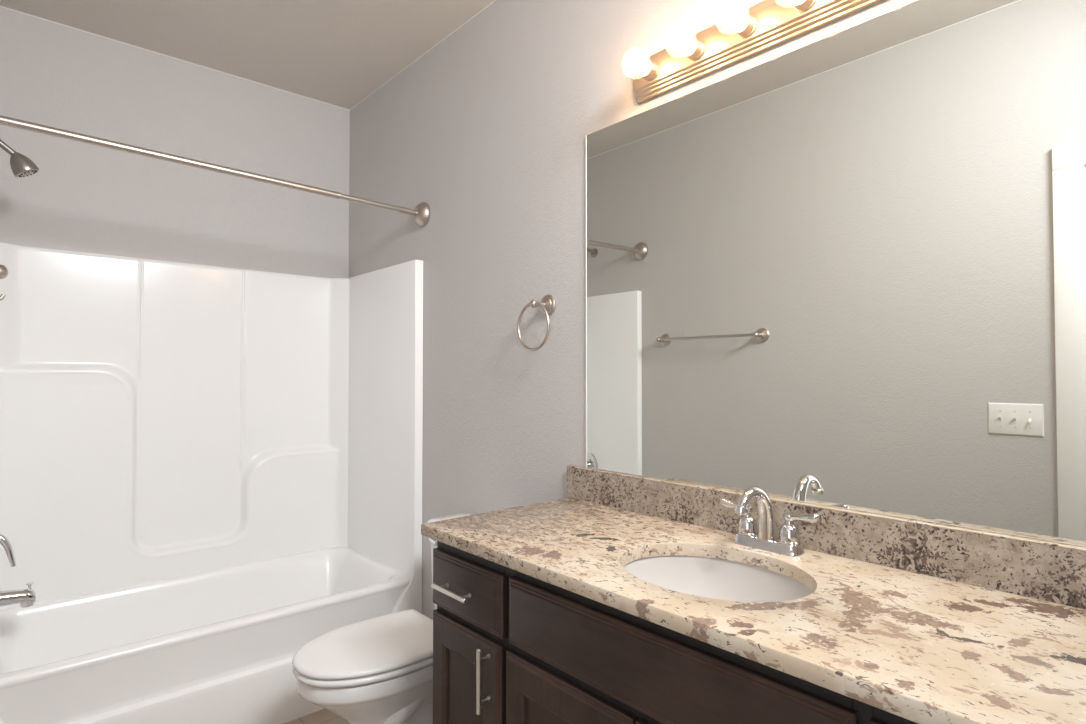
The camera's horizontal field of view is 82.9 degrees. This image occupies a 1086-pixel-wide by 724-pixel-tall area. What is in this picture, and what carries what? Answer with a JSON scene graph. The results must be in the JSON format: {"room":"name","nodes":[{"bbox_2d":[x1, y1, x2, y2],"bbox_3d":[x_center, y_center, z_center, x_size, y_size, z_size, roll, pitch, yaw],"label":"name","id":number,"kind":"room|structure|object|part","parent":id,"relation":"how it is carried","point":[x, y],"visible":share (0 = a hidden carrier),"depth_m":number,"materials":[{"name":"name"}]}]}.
{"room":"bathroom","nodes":[
{"label":"bathroom","id":0,"kind":"room"},
{"bbox_2d":[0,7,349,277],"bbox_3d":[-1.710,-0.007,2.827,1.644,2.756,0.120,1,-2,-41],"label":"wall","id":1,"kind":"structure","parent":0,"point":[83,197],"depth_m":2.76,"materials":[{"name":"beige paint"}]},
{"bbox_2d":[0,6,349,110],"bbox_3d":[-1.624,-1.383,2.849,1.524,0.004,0.004,1,-2,-41],"label":"trim","id":2,"kind":"structure","parent":1,"relation":"attached to","point":[0,6],"depth_m":2.77,"materials":[{"name":"white paint"}]},
{"bbox_2d":[0,0,493,109],"bbox_3d":[-0.364,-1.463,1.423,1.764,0.100,4.051,1,-2,-41],"label":"ceiling","id":3,"kind":"structure","parent":0,"point":[334,52],"depth_m":2.58,"materials":[{"name":"paint"}]},
{"bbox_2d":[283,709,347,723],"bbox_3d":[-0.807,1.384,0.975,2.944,0.100,4.051,1,-2,-41],"label":"floor","id":4,"kind":"structure","parent":0,"point":[323,716],"depth_m":2.34,"materials":[{"name":"beige tile"}]},
{"bbox_2d":[0,242,422,723],"bbox_3d":[-1.364,0.453,2.516,1.520,1.824,0.788,1,-2,-41],"label":"shower","id":5,"kind":"object","parent":4,"relation":"on","point":[209,474],"visible":0.98,"depth_m":2.69,"materials":[{"name":"white plastic"}]},
{"bbox_2d":[0,264,8,300],"bbox_3d":[-1.959,-0.284,2.185,0.090,0.131,0.053,1,-2,-41],"label":"robe hook","id":6,"kind":"object","parent":5,"relation":"attached to","point":[4,272],"visible":1,"depth_m":2.19,"materials":[{"name":"silver metal"}]},
{"bbox_3d":[-1.959,-0.321,2.186,0.088,0.057,0.053,1,-2,-41],"label":"knob","id":7,"kind":"part","parent":6,"relation":"part of","materials":[{"name":"silver metal"}]},
{"bbox_2d":[0,534,15,566],"bbox_3d":[-1.871,0.631,2.091,0.124,0.170,0.170,1,-2,-41],"label":"shower valve","id":8,"kind":"object","parent":5,"relation":"attached to","point":[4,541],"visible":1,"depth_m":2.10,"materials":[{"name":"silver metal"}]},
{"bbox_2d":[0,582,35,607],"bbox_3d":[-1.841,0.807,2.094,0.177,0.079,0.056,1,-2,-41],"label":"tub spout","id":9,"kind":"object","parent":5,"relation":"attached to","point":[26,597],"visible":1,"depth_m":2.11,"materials":[{"name":"silver metal"}]},
{"bbox_3d":[-1.787,0.780,2.142,0.021,0.024,0.021,1,-2,-41],"label":"diverter knob","id":10,"kind":"part","parent":9,"relation":"part of","materials":[{"name":"silver metal"}]},
{"bbox_3d":[-1.589,0.256,2.775,1.441,1.419,0.106,1,-2,-41],"label":"panel","id":11,"kind":"part","parent":5,"relation":"part of","materials":[{"name":"white plastic"}]},
{"bbox_2d":[0,546,409,689],"bbox_3d":[-1.359,1.110,2.496,1.501,0.330,0.756,1,-2,-41],"label":"bathtub","id":12,"kind":"object","parent":5,"relation":"in","point":[242,624],"depth_m":2.44,"materials":[{"name":"white plastic"}]},
{"bbox_3d":[-0.786,0.260,2.984,0.040,1.419,0.718,1,-2,-41],"label":"panel","id":13,"kind":"part","parent":5,"relation":"part of","materials":[{"name":"white plastic"}]},
{"bbox_3d":[-0.602,1.134,2.670,0.156,0.470,0.031,1,-2,-41],"label":"post","id":14,"kind":"part","parent":5,"relation":"part of","materials":[{"name":"white plastic"}]},
{"bbox_2d":[292,513,473,723],"bbox_3d":[-0.458,0.971,2.061,0.732,0.770,0.386,1,-2,-41],"label":"toilet","id":15,"kind":"object","parent":4,"relation":"on","point":[378,670],"visible":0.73,"depth_m":1.88,"materials":[{"name":"white ceramic"}]},
{"bbox_3d":[-0.549,0.935,1.981,0.486,0.021,0.376,1,-2,-41],"label":"seat","id":16,"kind":"part","parent":15,"relation":"part of","materials":[{"name":"white plastic"}]},
{"bbox_3d":[-0.550,0.909,1.981,0.487,0.024,0.378,1,-2,-41],"label":"lid","id":17,"kind":"part","parent":15,"relation":"part of","materials":[{"name":"white plastic"}]},
{"bbox_3d":[-0.404,0.658,2.268,0.018,0.026,0.079,1,-1,-28],"label":"flush lever","id":18,"kind":"part","parent":15,"relation":"part of","materials":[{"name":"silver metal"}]},
{"bbox_3d":[-0.252,0.797,2.246,0.179,0.342,0.366,1,-2,-41],"label":"tank","id":19,"kind":"part","parent":15,"relation":"part of","materials":[{"name":"white ceramic"}]},
{"bbox_3d":[-0.255,0.608,2.247,0.192,0.036,0.386,1,-2,-41],"label":"tank lid","id":20,"kind":"part","parent":15,"relation":"part of","materials":[{"name":"white ceramic"}]},
{"bbox_2d":[431,541,917,723],"bbox_3d":[0.357,0.898,1.273,0.575,0.884,1.419,1,-2,-41],"label":"vanity cabinet","id":21,"kind":"object","parent":4,"relation":"on","point":[510,646],"visible":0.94,"depth_m":1.24,"materials":[{"name":"brown wood"}]},
{"bbox_3d":[-0.225,0.572,1.531,0.036,0.012,0.148,1,-2,-41],"label":"handle","id":22,"kind":"part","parent":21,"relation":"part of","materials":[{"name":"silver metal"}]},
{"bbox_3d":[-0.192,0.948,1.531,0.004,0.416,0.162,1,-2,-41],"label":"panel","id":23,"kind":"part","parent":21,"relation":"part of","materials":[{"name":"brown wood"}]},
{"bbox_3d":[-0.193,0.948,1.530,0.020,0.571,0.301,1,-2,-41],"label":"door","id":24,"kind":"part","parent":21,"relation":"part of","materials":[{"name":"brown wood"}]},
{"bbox_3d":[-0.193,0.571,1.537,0.020,0.145,0.306,1,-2,-41],"label":"drawer","id":25,"kind":"part","parent":21,"relation":"part of","materials":[{"name":"brown wood"}]},
{"bbox_3d":[-0.139,0.739,1.431,0.036,0.148,0.012,1,-2,-41],"label":"handle","id":26,"kind":"part","parent":21,"relation":"part of","materials":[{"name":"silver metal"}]},
{"bbox_3d":[0.043,0.943,1.265,0.004,0.415,0.237,1,-2,-41],"label":"panel","id":27,"kind":"part","parent":21,"relation":"part of","materials":[{"name":"brown wood"}]},
{"bbox_3d":[0.042,0.943,1.264,0.020,0.570,0.376,1,-2,-41],"label":"door","id":28,"kind":"part","parent":21,"relation":"part of","materials":[{"name":"brown wood"}]},
{"bbox_3d":[0.298,0.937,0.974,0.020,0.570,0.387,1,-2,-41],"label":"door","id":29,"kind":"part","parent":21,"relation":"part of","materials":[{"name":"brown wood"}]},
{"bbox_2d":[421,497,1085,723],"bbox_3d":[0.362,0.441,1.289,0.559,0.030,1.449,1,-2,-41],"label":"countertop","id":30,"kind":"structure","parent":21,"relation":"on","point":[918,648],"depth_m":1.01,"materials":[{"name":"beige stone"}]},
{"bbox_2d":[623,555,812,601],"bbox_3d":[0.349,0.530,1.270,0.396,0.150,0.467,1,-2,-41],"label":"sink","id":31,"kind":"object","parent":30,"relation":"in","point":[708,577],"visible":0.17,"depth_m":1.43,"materials":[{"name":"ceramic"}]},
{"bbox_2d":[720,486,819,556],"bbox_3d":[0.513,0.354,1.419,0.184,0.148,0.184,0,-1,2],"label":"faucet","id":32,"kind":"object","parent":30,"relation":"on","point":[788,543],"visible":1,"depth_m":1.39,"materials":[{"name":"silver metal"}]},
{"bbox_3d":[0.460,0.344,1.484,0.024,0.026,0.072,1,-2,-41],"label":"lever","id":33,"kind":"part","parent":32,"relation":"part of","materials":[{"name":"silver metal"}]},
{"bbox_3d":[0.485,0.374,1.460,0.048,0.068,0.048,1,-2,-41],"label":"handle","id":34,"kind":"part","parent":32,"relation":"part of","materials":[{"name":"silver metal"}]},
{"bbox_3d":[0.475,0.344,1.382,0.142,0.128,0.037,1,-2,-41],"label":"spout","id":35,"kind":"part","parent":32,"relation":"part of","materials":[{"name":"silver metal"}]},
{"bbox_3d":[0.554,0.372,1.382,0.048,0.068,0.048,1,-2,-41],"label":"handle","id":36,"kind":"part","parent":32,"relation":"part of","materials":[{"name":"silver metal"}]},
{"bbox_3d":[0.574,0.342,1.355,0.024,0.026,0.072,1,-2,-41],"label":"lever","id":37,"kind":"part","parent":32,"relation":"part of","materials":[{"name":"silver metal"}]},
{"bbox_3d":[0.541,0.552,0.706,0.020,0.149,0.312,1,-2,-41],"label":"drawer","id":38,"kind":"part","parent":21,"relation":"part of","materials":[{"name":"brown wood"}]},
{"bbox_2d":[349,0,1083,619],"bbox_3d":[0.252,-0.024,1.938,0.120,2.756,4.051,1,-2,-41],"label":"wall","id":39,"kind":"structure","parent":0,"point":[488,128],"depth_m":2.31,"materials":[{"name":"beige paint"}]},
{"bbox_2d":[0,115,429,226],"bbox_3d":[-1.104,-0.687,2.245,1.522,0.147,0.113,1,-2,-41],"label":"shower curtain rod","id":40,"kind":"object","parent":39,"relation":"attached to","point":[421,213],"visible":1,"depth_m":2.15,"materials":[{"name":"silver metal"}]},
{"bbox_3d":[-1.245,-0.695,2.121,1.108,0.055,0.026,1,-2,-41],"label":"rod","id":41,"kind":"part","parent":40,"relation":"part of","materials":[{"name":"silver metal"}]},
{"bbox_2d":[350,0,495,109],"bbox_3d":[0.206,-1.401,1.926,0.003,0.004,3.811,1,-2,-41],"label":"trim","id":42,"kind":"structure","parent":39,"relation":"attached to","point":[494,0],"depth_m":2.73,"materials":[{"name":"white paint"}]},
{"bbox_2d":[517,294,555,350],"bbox_3d":[-0.012,-0.134,2.086,0.081,0.196,0.165,1,-2,-41],"label":"towel ring","id":43,"kind":"object","parent":39,"relation":"attached to","point":[547,305],"visible":1,"depth_m":2.08,"materials":[{"name":"silver metal"}]},
{"bbox_3d":[-0.018,-0.196,2.081,0.064,0.028,0.028,1,-2,-41],"label":"post","id":44,"kind":"part","parent":43,"relation":"part of","materials":[{"name":"silver metal"}]},
{"bbox_2d":[622,0,883,102],"bbox_3d":[0.527,-0.833,1.446,0.139,0.121,0.889,1,-2,-41],"label":"vanity light bar","id":45,"kind":"object","parent":39,"relation":"attached to","point":[740,35],"visible":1,"depth_m":1.56,"materials":[{"name":"silver metal"}]},
{"bbox_2d":[622,47,658,80],"bbox_3d":[0.269,-0.828,1.715,0.108,0.079,0.079,1,-2,-41],"label":"bulb","id":46,"kind":"object","parent":45,"relation":"attached to","point":[645,70],"depth_m":1.72,"materials":[{"name":"white glass"}]},
{"bbox_2d":[665,24,704,60],"bbox_3d":[0.367,-0.830,1.604,0.108,0.079,0.079,1,-2,-41],"label":"bulb","id":47,"kind":"object","parent":45,"relation":"attached to","point":[689,49],"depth_m":1.61,"materials":[{"name":"white glass"}]},
{"bbox_2d":[715,1,756,38],"bbox_3d":[0.466,-0.833,1.492,0.108,0.079,0.079,1,-2,-41],"label":"bulb","id":48,"kind":"object","parent":45,"relation":"attached to","point":[739,24],"depth_m":1.50,"materials":[{"name":"white glass"}]},
{"bbox_2d":[776,0,815,11],"bbox_3d":[0.565,-0.835,1.380,0.108,0.079,0.079,1,-2,-41],"label":"bulb","id":49,"kind":"object","parent":45,"relation":"attached to","point":[788,5],"depth_m":1.41,"materials":[{"name":"white glass"}]},
{"bbox_2d":[567,465,1085,608],"bbox_3d":[0.565,0.378,1.468,0.020,0.102,1.448,1,-2,-41],"label":"backsplash","id":50,"kind":"structure","parent":39,"relation":"attached to","point":[1055,572],"depth_m":1.28,"materials":[{"name":"stone"}]},
{"bbox_2d":[586,0,1085,546],"bbox_3d":[0.594,-0.207,1.458,0.006,1.066,1.376,1,-2,-41],"label":"wall mirror","id":51,"kind":"object","parent":39,"relation":"attached to","point":[846,269],"visible":1,"depth_m":1.33,"materials":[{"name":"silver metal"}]},
{"bbox_3d":[-0.981,-0.047,0.850,0.120,2.756,3.811,1,-2,-41],"label":"wall","id":52,"kind":"structure","parent":0,"visible":0},
{"bbox_2d":[0,139,38,176],"bbox_3d":[-1.860,-0.718,2.108,0.207,0.146,0.075,1,-2,-41],"label":"shower","id":53,"kind":"object","parent":52,"relation":"attached to","point":[21,165],"visible":1,"depth_m":2.12,"materials":[{"name":"silver metal"}]},
{"bbox_3d":[-1.881,-0.746,2.090,0.150,0.072,0.021,1,-2,-41],"label":"arm","id":54,"kind":"part","parent":53,"relation":"part of","materials":[{"name":"silver metal"}]}
]}

